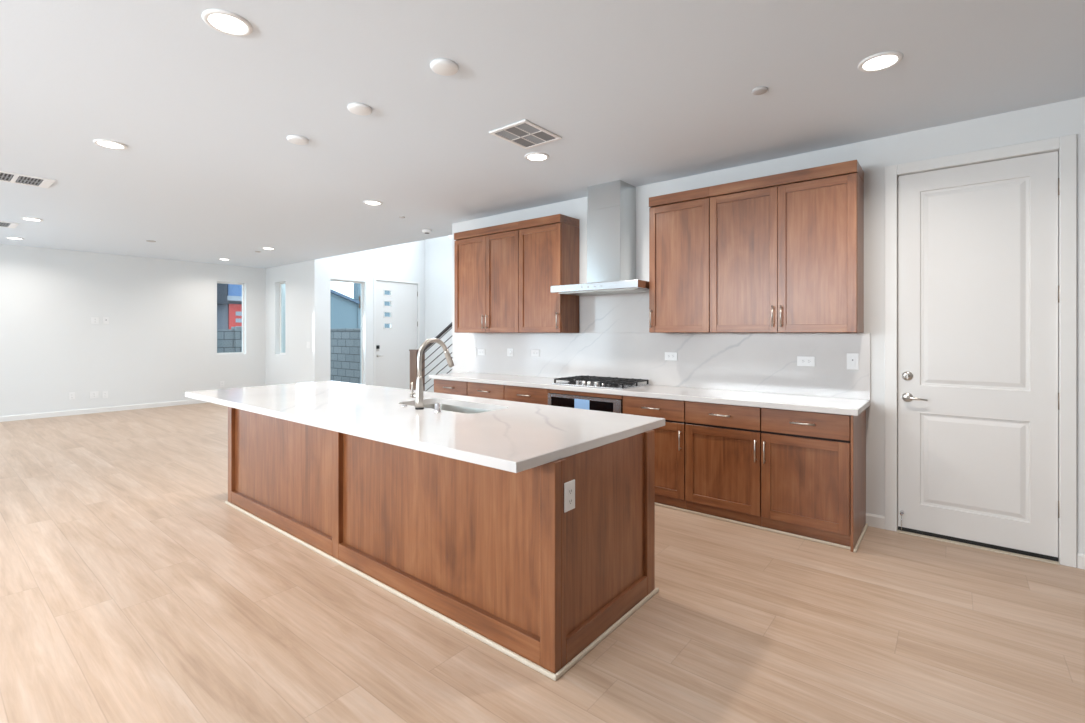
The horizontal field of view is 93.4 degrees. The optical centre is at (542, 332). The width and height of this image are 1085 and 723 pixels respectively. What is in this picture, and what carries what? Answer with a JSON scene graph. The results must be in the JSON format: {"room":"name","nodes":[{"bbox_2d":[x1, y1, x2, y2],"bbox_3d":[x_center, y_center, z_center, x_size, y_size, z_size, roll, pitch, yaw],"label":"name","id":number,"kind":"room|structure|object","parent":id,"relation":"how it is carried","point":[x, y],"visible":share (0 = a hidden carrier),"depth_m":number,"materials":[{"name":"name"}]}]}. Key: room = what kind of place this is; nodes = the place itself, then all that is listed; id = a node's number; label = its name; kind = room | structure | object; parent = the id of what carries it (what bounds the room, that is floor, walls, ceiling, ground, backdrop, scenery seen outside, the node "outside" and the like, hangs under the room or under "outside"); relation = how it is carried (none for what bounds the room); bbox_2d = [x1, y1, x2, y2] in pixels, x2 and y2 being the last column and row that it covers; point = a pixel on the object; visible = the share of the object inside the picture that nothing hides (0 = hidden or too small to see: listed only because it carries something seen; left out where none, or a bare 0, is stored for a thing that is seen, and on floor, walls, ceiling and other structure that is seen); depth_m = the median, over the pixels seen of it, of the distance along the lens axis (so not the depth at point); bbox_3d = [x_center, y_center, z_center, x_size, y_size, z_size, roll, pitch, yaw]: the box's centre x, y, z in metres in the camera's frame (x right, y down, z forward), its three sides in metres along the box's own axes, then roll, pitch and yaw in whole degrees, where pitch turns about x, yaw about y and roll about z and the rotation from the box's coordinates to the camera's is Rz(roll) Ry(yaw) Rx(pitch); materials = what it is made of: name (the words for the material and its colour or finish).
{"room":"kitchen","nodes":[
{"label":"kitchen","id":0,"kind":"room"},
{"bbox_2d":[0,244,265,415],"bbox_3d":[-8.698,0.000,7.963,0.180,2.800,8.280,0,0,39],"label":"wall","id":1,"kind":"structure","parent":0,"point":[158,343],"depth_m":9.15,"materials":[{"name":"white paint"}]},
{"bbox_2d":[69,392,74,399],"bbox_3d":[-7.994,1.074,8.687,0.008,0.120,0.076,0,0,39],"label":"wall outlet","id":2,"kind":"object","parent":1,"relation":"attached to","point":[71,395],"visible":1,"depth_m":8.69,"materials":[{"name":"white plastic"}]},
{"bbox_2d":[90,391,98,398],"bbox_3d":[-7.815,1.082,8.909,0.008,0.120,0.120,0,0,39],"label":"wall outlet","id":3,"kind":"object","parent":1,"relation":"attached to","point":[95,394],"visible":1,"depth_m":8.91,"materials":[{"name":"white plastic"}]},
{"bbox_2d":[91,317,98,323],"bbox_3d":[-7.807,-0.215,8.919,0.008,0.120,0.100,0,0,39],"label":"wall outlet","id":4,"kind":"object","parent":1,"relation":"attached to","point":[94,320],"visible":1,"depth_m":8.92,"materials":[{"name":"white plastic"}]},
{"bbox_2d":[0,399,208,421],"bbox_3d":[-8.560,1.356,7.981,0.014,0.088,8.080,0,0,39],"label":"baseboard","id":5,"kind":"structure","parent":1,"relation":"attached to","point":[193,401],"depth_m":8.92,"materials":[{"name":"white"}]},
{"bbox_2d":[102,391,107,397],"bbox_3d":[-7.722,1.092,9.025,0.008,0.120,0.076,0,0,39],"label":"wall outlet","id":6,"kind":"object","parent":1,"relation":"attached to","point":[104,393],"visible":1,"depth_m":9.02,"materials":[{"name":"white plastic"}]},
{"bbox_2d":[103,317,108,323],"bbox_3d":[-7.713,-0.218,9.035,0.009,0.120,0.076,0,0,39],"label":"plate","id":7,"kind":"object","parent":1,"relation":"attached to","point":[105,319],"visible":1,"depth_m":9.03,"materials":[{"name":"white plastic"}]},
{"bbox_2d":[217,282,243,353],"bbox_3d":[-6.542,-0.304,10.686,0.040,1.492,0.548,0,0,39],"label":"window","id":8,"kind":"structure","parent":1,"relation":"in","point":[242,284],"depth_m":10.87,"materials":[{"name":"white"}]},
{"bbox_2d":[266,261,309,385],"bbox_3d":[-5.287,0.000,10.634,2.140,2.800,0.160,0,0,39],"label":"wall","id":9,"kind":"structure","parent":0,"point":[293,366],"depth_m":10.46,"materials":[{"name":"white paint"}]},
{"bbox_2d":[280,282,284,353],"bbox_3d":[-5.412,-0.310,10.786,0.477,1.520,0.040,0,0,39],"label":"window","id":10,"kind":"structure","parent":9,"relation":"in","point":[281,352],"depth_m":10.90,"materials":[{"name":"white"}]},
{"bbox_2d":[310,240,424,384],"bbox_3d":[-3.565,-1.400,10.922,0.180,5.600,2.770,0,0,39],"label":"wall","id":11,"kind":"structure","parent":0,"point":[405,262],"depth_m":10.65,"materials":[{"name":"white paint"}]},
{"bbox_2d":[330,279,362,383],"bbox_3d":[-4.001,0.020,10.396,0.040,2.160,0.765,0,0,39],"label":"window","id":12,"kind":"structure","parent":11,"relation":"in","point":[361,283],"depth_m":10.67,"materials":[{"name":"white"}]},
{"bbox_2d":[374,278,419,388],"bbox_3d":[-3.202,0.119,11.256,0.105,2.562,1.190,0,0,39],"label":"door","id":13,"kind":"structure","parent":11,"relation":"in","point":[392,345],"depth_m":11.21,"materials":[{"name":"white paint"}]},
{"bbox_2d":[330,235,451,389],"bbox_3d":[1.462,-1.325,8.584,19.900,5.750,0.240,0,0,39],"label":"wall","id":14,"kind":"structure","parent":0,"point":[438,251],"depth_m":11.68,"materials":[{"name":"white paint"}]},
{"bbox_2d":[0,0,1084,268],"bbox_3d":[-1.941,-1.525,2.515,17.580,0.250,8.280,0,0,39],"label":"ceiling","id":15,"kind":"structure","parent":0,"point":[636,93],"depth_m":3.03,"materials":[{"name":"white paint"}]},
{"bbox_2d":[0,221,18,227],"bbox_3d":[-7.026,-1.395,6.461,0.450,0.010,0.540,0,0,39],"label":"ceiling vent","id":16,"kind":"object","parent":15,"relation":"in","point":[2,223],"visible":1,"depth_m":6.57,"materials":[{"name":"white plastic"}]},
{"bbox_2d":[5,237,23,239],"bbox_3d":[-7.790,-1.395,7.545,0.196,0.010,0.196,0,0,39],"label":"recessed light","id":17,"kind":"object","parent":15,"relation":"in","point":[16,238],"visible":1,"depth_m":7.55,"materials":[{"name":"white plastic"}]},
{"bbox_2d":[0,171,54,187],"bbox_3d":[-4.764,-1.395,4.615,0.390,0.010,0.485,0,0,39],"label":"ceiling vent","id":18,"kind":"object","parent":15,"relation":"in","point":[10,177],"visible":1,"depth_m":4.67,"materials":[{"name":"white plastic"}]},
{"bbox_2d":[21,217,42,220],"bbox_3d":[-6.278,-1.395,6.287,0.196,0.010,0.196,0,0,39],"label":"recessed light","id":19,"kind":"object","parent":15,"relation":"in","point":[24,218],"visible":1,"depth_m":6.28,"materials":[{"name":"white plastic"}]},
{"bbox_2d":[93,139,126,149],"bbox_3d":[-3.203,-1.395,3.790,0.196,0.010,0.196,0,0,39],"label":"recessed light","id":20,"kind":"object","parent":15,"relation":"in","point":[105,143],"visible":1,"depth_m":3.78,"materials":[{"name":"white plastic"}]},
{"bbox_2d":[202,9,252,35],"bbox_3d":[-1.419,-1.395,2.307,0.196,0.010,0.196,0,0,39],"label":"recessed light","id":21,"kind":"object","parent":15,"relation":"in","point":[223,21],"visible":1,"depth_m":2.30,"materials":[{"name":"white plastic"}]},
{"bbox_2d":[287,135,308,144],"bbox_3d":[-1.766,-1.389,3.692,0.146,0.022,0.146,0,0,39],"label":"cover plate","id":22,"kind":"object","parent":15,"relation":"attached to","point":[295,139],"visible":1,"depth_m":3.66,"materials":[{"name":"white plastic"}]},
{"bbox_2d":[347,103,371,115],"bbox_3d":[-1.137,-1.389,3.184,0.146,0.022,0.146,0,0,39],"label":"cover plate","id":23,"kind":"object","parent":15,"relation":"attached to","point":[355,108],"visible":1,"depth_m":3.15,"materials":[{"name":"white plastic"}]},
{"bbox_2d":[363,200,382,204],"bbox_3d":[-1.821,-1.395,5.491,0.196,0.010,0.196,0,0,39],"label":"recessed light","id":24,"kind":"object","parent":15,"relation":"in","point":[368,202],"visible":1,"depth_m":5.47,"materials":[{"name":"white plastic"}]},
{"bbox_2d":[422,229,431,233],"bbox_3d":[-1.572,-1.377,6.959,0.130,0.047,0.130,0,0,39],"label":"smoke detector","id":25,"kind":"object","parent":15,"relation":"attached to","point":[426,231],"visible":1,"depth_m":6.92,"materials":[{"name":"white plastic"}]},
{"bbox_2d":[430,58,458,75],"bbox_3d":[-0.514,-1.389,2.681,0.146,0.022,0.146,0,0,39],"label":"cover plate","id":26,"kind":"object","parent":15,"relation":"attached to","point":[445,67],"visible":1,"depth_m":2.65,"materials":[{"name":"white plastic"}]},
{"bbox_2d":[489,119,561,148],"bbox_3d":[-0.117,-1.394,3.609,0.338,0.012,0.402,0,0,39],"label":"ceiling vent","id":27,"kind":"object","parent":15,"relation":"in","point":[525,134],"visible":1,"depth_m":3.59,"materials":[{"name":"white plastic"}]},
{"bbox_2d":[525,152,548,160],"bbox_3d":[-0.043,-1.395,4.058,0.196,0.010,0.196,0,0,39],"label":"recessed light","id":28,"kind":"object","parent":15,"relation":"in","point":[534,156],"visible":1,"depth_m":4.04,"materials":[{"name":"white plastic"}]},
{"bbox_2d":[752,86,767,94],"bbox_3d":[1.253,-1.393,2.947,0.084,0.014,0.084,0,0,39],"label":"sprinkler cover","id":29,"kind":"object","parent":15,"relation":"attached to","point":[759,90],"visible":1,"depth_m":2.93,"materials":[{"name":"grey plastic"}]},
{"bbox_2d":[858,51,902,71],"bbox_3d":[1.741,-1.395,2.637,0.196,0.010,0.196,0,0,39],"label":"recessed light","id":30,"kind":"object","parent":15,"relation":"in","point":[883,60],"visible":1,"depth_m":2.63,"materials":[{"name":"white plastic"}]},
{"bbox_2d":[0,402,1084,722],"bbox_3d":[-1.056,1.460,3.613,17.580,0.120,11.100,0,0,39],"label":"floor","id":31,"kind":"structure","parent":0,"point":[131,590],"depth_m":2.44,"materials":[{"name":"brown wood"}]},
{"bbox_2d":[228,407,654,673],"bbox_3d":[-0.978,0.963,3.492,3.384,0.874,0.918,0,0,39],"label":"kitchen island","id":32,"kind":"object","parent":31,"relation":"on","point":[497,553],"visible":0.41,"depth_m":2.54,"materials":[{"name":"brown wood"}]},
{"bbox_2d":[185,381,664,472],"bbox_3d":[-1.123,0.505,3.554,3.653,0.040,1.268,0,0,39],"label":"island countertop","id":33,"kind":"structure","parent":32,"relation":"on","point":[514,436],"depth_m":2.83,"materials":[{"name":"white stone"}]},
{"bbox_2d":[410,338,453,409],"bbox_3d":[-0.724,0.259,3.373,0.110,0.452,0.311,0,0,39],"label":"kitchen faucet","id":34,"kind":"object","parent":33,"relation":"on","point":[419,396],"visible":1,"depth_m":3.25,"materials":[{"name":"silver metal"}]},
{"bbox_2d":[434,403,440,412],"bbox_3d":[-0.640,0.457,3.118,0.042,0.056,0.042,0,0,39],"label":"air gap cap","id":35,"kind":"object","parent":33,"relation":"on","point":[437,405],"visible":1,"depth_m":3.10,"materials":[{"name":"silver metal"}]},
{"bbox_2d":[424,404,491,413],"bbox_3d":[-0.606,0.610,3.430,0.810,0.170,0.410,0,0,39],"label":"sink","id":36,"kind":"object","parent":33,"relation":"in","point":[460,409],"visible":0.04,"depth_m":3.66,"materials":[{"name":"silver metal"}]},
{"bbox_2d":[225,501,658,680],"bbox_3d":[-0.987,1.389,3.480,3.416,0.021,0.921,0,0,39],"label":"trim","id":37,"kind":"structure","parent":32,"relation":"attached to","point":[643,601],"depth_m":2.48,"materials":[{"name":"beige wood"}]},
{"bbox_2d":[564,479,574,512],"bbox_3d":[0.115,0.684,2.145,0.008,0.122,0.073,0,0,39],"label":"wall outlet","id":38,"kind":"object","parent":32,"relation":"attached to","point":[569,487],"visible":1,"depth_m":2.14,"materials":[{"name":"white plastic"}]},
{"bbox_2d":[568,487,572,494],"bbox_3d":[0.117,0.663,2.143,0.002,0.030,0.030,0,0,39],"label":"socket","id":39,"kind":"object","parent":38,"relation":"attached to","point":[570,489],"depth_m":2.14,"materials":[{"name":"white plastic"}]},
{"bbox_2d":[568,497,572,504],"bbox_3d":[0.117,0.705,2.143,0.002,0.030,0.030,0,0,39],"label":"socket","id":40,"kind":"object","parent":38,"relation":"attached to","point":[570,499],"depth_m":2.14,"materials":[{"name":"white plastic"}]},
{"bbox_2d":[434,379,466,395],"bbox_3d":[-0.862,0.963,5.917,0.560,0.874,0.622,0,0,39],"label":"base cabinet","id":41,"kind":"object","parent":31,"relation":"on","point":[440,386],"visible":0.18,"depth_m":5.69,"materials":[{"name":"brown wood"}]},
{"bbox_2d":[429,372,869,415],"bbox_3d":[0.534,0.505,4.793,4.235,0.040,0.623,0,0,39],"label":"countertop","id":42,"kind":"structure","parent":41,"relation":"on","point":[831,405],"depth_m":4.02,"materials":[{"name":"white stone"}]},
{"bbox_2d":[552,375,650,389],"bbox_3d":[0.546,0.457,4.788,0.770,0.056,0.510,0,0,39],"label":"gas cooktop","id":43,"kind":"object","parent":42,"relation":"in","point":[584,381],"visible":1,"depth_m":4.68,"materials":[{"name":"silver metal"}]},
{"bbox_2d":[552,380,650,389],"bbox_3d":[0.546,0.479,4.788,0.770,0.012,0.510,0,0,39],"label":"steel tray","id":44,"kind":"object","parent":43,"relation":"attached to","point":[594,384],"depth_m":4.62,"materials":[{"name":"grey metal"}]},
{"bbox_2d":[467,382,503,399],"bbox_3d":[-0.430,0.963,5.569,0.545,0.874,0.622,0,0,39],"label":"drawer","id":45,"kind":"object","parent":31,"relation":"on","point":[482,390],"visible":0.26,"depth_m":5.34,"materials":[{"name":"brown wood"}]},
{"bbox_2d":[504,385,547,404],"bbox_3d":[0.004,0.963,5.219,0.566,0.874,0.622,0,0,39],"label":"drawer","id":46,"kind":"object","parent":31,"relation":"on","point":[511,393],"visible":0.23,"depth_m":5.00,"materials":[{"name":"brown wood"}]},
{"bbox_2d":[548,389,622,413],"bbox_3d":[0.547,0.963,4.804,0.797,0.874,0.586,0,0,39],"label":"base cabinet","id":47,"kind":"object","parent":31,"relation":"on","point":[549,390],"visible":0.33,"depth_m":4.54,"materials":[{"name":"brown"}]},
{"bbox_2d":[548,393,621,412],"bbox_3d":[0.431,0.918,4.661,0.788,0.700,0.362,0,0,39],"label":"wall oven","id":48,"kind":"object","parent":47,"relation":"in","point":[554,399],"visible":0.25,"depth_m":4.54,"materials":[{"name":"silver metal"}]},
{"bbox_2d":[623,396,685,508],"bbox_3d":[1.062,0.963,4.365,0.552,0.874,0.622,0,0,39],"label":"base cabinet","id":49,"kind":"object","parent":31,"relation":"on","point":[669,438],"visible":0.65,"depth_m":4.07,"materials":[{"name":"brown wood"}]},
{"bbox_2d":[685,401,761,525],"bbox_3d":[1.498,0.963,4.014,0.563,0.874,0.622,0,0,39],"label":"base cabinet","id":50,"kind":"object","parent":31,"relation":"on","point":[723,441],"visible":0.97,"depth_m":3.80,"materials":[{"name":"brown wood"}]},
{"bbox_2d":[761,408,865,551],"bbox_3d":[1.940,0.963,3.660,0.567,0.874,0.626,0,0,39],"label":"base cabinet","id":51,"kind":"object","parent":31,"relation":"on","point":[813,464],"visible":0.94,"depth_m":3.44,"materials":[{"name":"brown wood"}]},
{"bbox_3d":[-0.083,0.143,7.186,3.790,2.514,1.115,0,0,39],"label":"staircase","id":52,"kind":"structure","parent":31,"relation":"on","visible":0},
{"bbox_2d":[409,322,451,390],"bbox_3d":[-0.950,0.070,7.195,2.778,2.660,0.186,0,0,39],"label":"balustrade","id":53,"kind":"object","parent":52,"relation":"attached to","point":[413,352],"visible":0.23,"depth_m":7.90,"materials":[{"name":"black metal"}]},
{"bbox_2d":[452,97,1084,553],"bbox_3d":[3.124,0.000,3.332,10.718,2.800,0.350,0,0,39],"label":"wall","id":54,"kind":"structure","parent":0,"point":[1064,118],"depth_m":3.68,"materials":[{"name":"white paint"}]},
{"bbox_2d":[454,222,520,332],"bbox_3d":[-0.555,-0.589,5.833,1.014,1.176,0.366,0,0,39],"label":"upper cabinet","id":55,"kind":"object","parent":54,"relation":"attached to","point":[486,260],"visible":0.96,"depth_m":5.70,"materials":[{"name":"brown wood"}]},
{"bbox_2d":[518,214,578,332],"bbox_3d":[0.055,-0.589,5.342,0.552,1.176,0.366,0,0,39],"label":"upper cabinet","id":56,"kind":"object","parent":54,"relation":"attached to","point":[548,245],"visible":1,"depth_m":5.21,"materials":[{"name":"brown wood"}]},
{"bbox_2d":[551,180,648,295],"bbox_3d":[0.599,-0.887,4.814,0.938,1.023,0.511,0,0,39],"label":"range hood","id":57,"kind":"object","parent":54,"relation":"attached to","point":[611,213],"visible":0.88,"depth_m":4.76,"materials":[{"name":"silver metal"}]},
{"bbox_2d":[469,292,869,399],"bbox_3d":[0.731,0.051,5.022,4.215,0.868,0.021,0,0,39],"label":"backsplash","id":58,"kind":"structure","parent":54,"relation":"attached to","point":[614,339],"depth_m":4.64,"materials":[{"name":"white stone"}]},
{"bbox_2d":[469,347,475,356],"bbox_3d":[-0.860,0.240,6.286,0.122,0.120,0.009,0,0,39],"label":"light switch","id":59,"kind":"object","parent":58,"relation":"attached to","point":[472,351],"visible":1,"depth_m":6.29,"materials":[{"name":"white plastic"}]},
{"bbox_2d":[478,349,484,354],"bbox_3d":[-0.740,0.233,6.189,0.120,0.076,0.008,0,0,39],"label":"wall outlet","id":60,"kind":"object","parent":58,"relation":"attached to","point":[480,351],"visible":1,"depth_m":6.19,"materials":[{"name":"white plastic"}]},
{"bbox_2d":[507,348,512,355],"bbox_3d":[-0.376,0.225,5.891,0.090,0.090,0.016,0,0,39],"label":"outlet cover","id":61,"kind":"object","parent":58,"relation":"attached to","point":[509,350],"visible":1,"depth_m":5.88,"materials":[{"name":"white plastic"}]},
{"bbox_2d":[531,350,539,356],"bbox_3d":[-0.078,0.224,5.655,0.120,0.076,0.008,0,0,39],"label":"wall outlet","id":62,"kind":"object","parent":58,"relation":"attached to","point":[536,353],"visible":1,"depth_m":5.65,"materials":[{"name":"white plastic"}]},
{"bbox_2d":[665,352,676,360],"bbox_3d":[1.168,0.213,4.651,0.120,0.076,0.008,0,0,39],"label":"wall outlet","id":63,"kind":"object","parent":58,"relation":"attached to","point":[668,355],"visible":1,"depth_m":4.64,"materials":[{"name":"white plastic"}]},
{"bbox_2d":[797,356,814,366],"bbox_3d":[2.036,0.220,3.951,0.125,0.078,0.008,0,0,39],"label":"wall outlet","id":64,"kind":"object","parent":58,"relation":"attached to","point":[801,360],"visible":1,"depth_m":3.95,"materials":[{"name":"white plastic"}]},
{"bbox_2d":[847,353,858,369],"bbox_3d":[2.279,0.210,3.755,0.076,0.120,0.010,0,0,39],"label":"light switch","id":65,"kind":"object","parent":58,"relation":"attached to","point":[852,358],"visible":1,"depth_m":3.75,"materials":[{"name":"white plastic"}]},
{"bbox_2d":[649,187,710,332],"bbox_3d":[1.227,-0.589,4.397,0.535,1.176,0.366,0,0,39],"label":"upper cabinet","id":66,"kind":"object","parent":54,"relation":"attached to","point":[679,222],"visible":0.95,"depth_m":4.28,"materials":[{"name":"brown wood"}]},
{"bbox_2d":[655,502,867,552],"bbox_3d":[0.543,1.390,4.790,4.193,0.020,0.588,0,0,39],"label":"trim","id":67,"kind":"structure","parent":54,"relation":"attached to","point":[657,504],"depth_m":3.60,"materials":[{"name":"beige wood"}]},
{"bbox_2d":[709,160,863,332],"bbox_3d":[1.833,-0.589,3.908,1.021,1.176,0.366,0,0,39],"label":"upper cabinet","id":68,"kind":"object","parent":54,"relation":"attached to","point":[787,249],"visible":1,"depth_m":3.75,"materials":[{"name":"brown wood"}]},
{"bbox_2d":[866,513,884,528],"bbox_3d":[2.398,1.356,3.684,0.115,0.088,0.014,0,0,39],"label":"baseboard","id":69,"kind":"structure","parent":54,"relation":"attached to","point":[873,520],"depth_m":3.68,"materials":[{"name":"white wood"}]},
{"bbox_2d":[885,134,1076,567],"bbox_3d":[2.836,0.108,3.375,0.954,2.584,0.145,0,0,39],"label":"door","id":70,"kind":"structure","parent":54,"relation":"in","point":[981,257],"depth_m":3.33,"materials":[{"name":"white paint"}]},
{"bbox_2d":[1077,553,1084,569],"bbox_3d":[5.107,1.356,1.500,4.932,0.088,0.014,0,0,39],"label":"baseboard","id":71,"kind":"structure","parent":54,"relation":"attached to","point":[1080,557],"depth_m":3.03,"materials":[{"name":"white wood"}]},
{"label":"outside","id":72,"kind":"structure","parent":0,"visible":0},
{"bbox_3d":[-15.659,1.625,24.185,35.260,0.150,42.000,0,0,39],"label":"ground","id":73,"kind":"structure","parent":72,"visible":0},
{"bbox_2d":[217,327,241,352],"bbox_3d":[-8.934,0.695,12.180,0.300,1.710,3.750,0,0,39],"label":"wall","id":74,"kind":"structure","parent":73,"relation":"on","point":[228,340],"depth_m":13.13,"materials":[{"name":"grey brick"}]},
{"bbox_2d":[217,283,284,352],"bbox_3d":[-13.505,-1.025,17.504,5.000,5.150,8.300,0,0,39],"label":"neighbouring house","id":75,"kind":"structure","parent":73,"relation":"on","point":[229,296],"depth_m":17.60,"materials":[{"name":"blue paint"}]},
{"bbox_2d":[330,283,389,328],"bbox_3d":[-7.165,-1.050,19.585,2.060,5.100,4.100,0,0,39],"label":"neighbouring house","id":76,"kind":"structure","parent":73,"relation":"on","point":[345,311],"depth_m":18.35,"materials":[{"name":"blue paint"}]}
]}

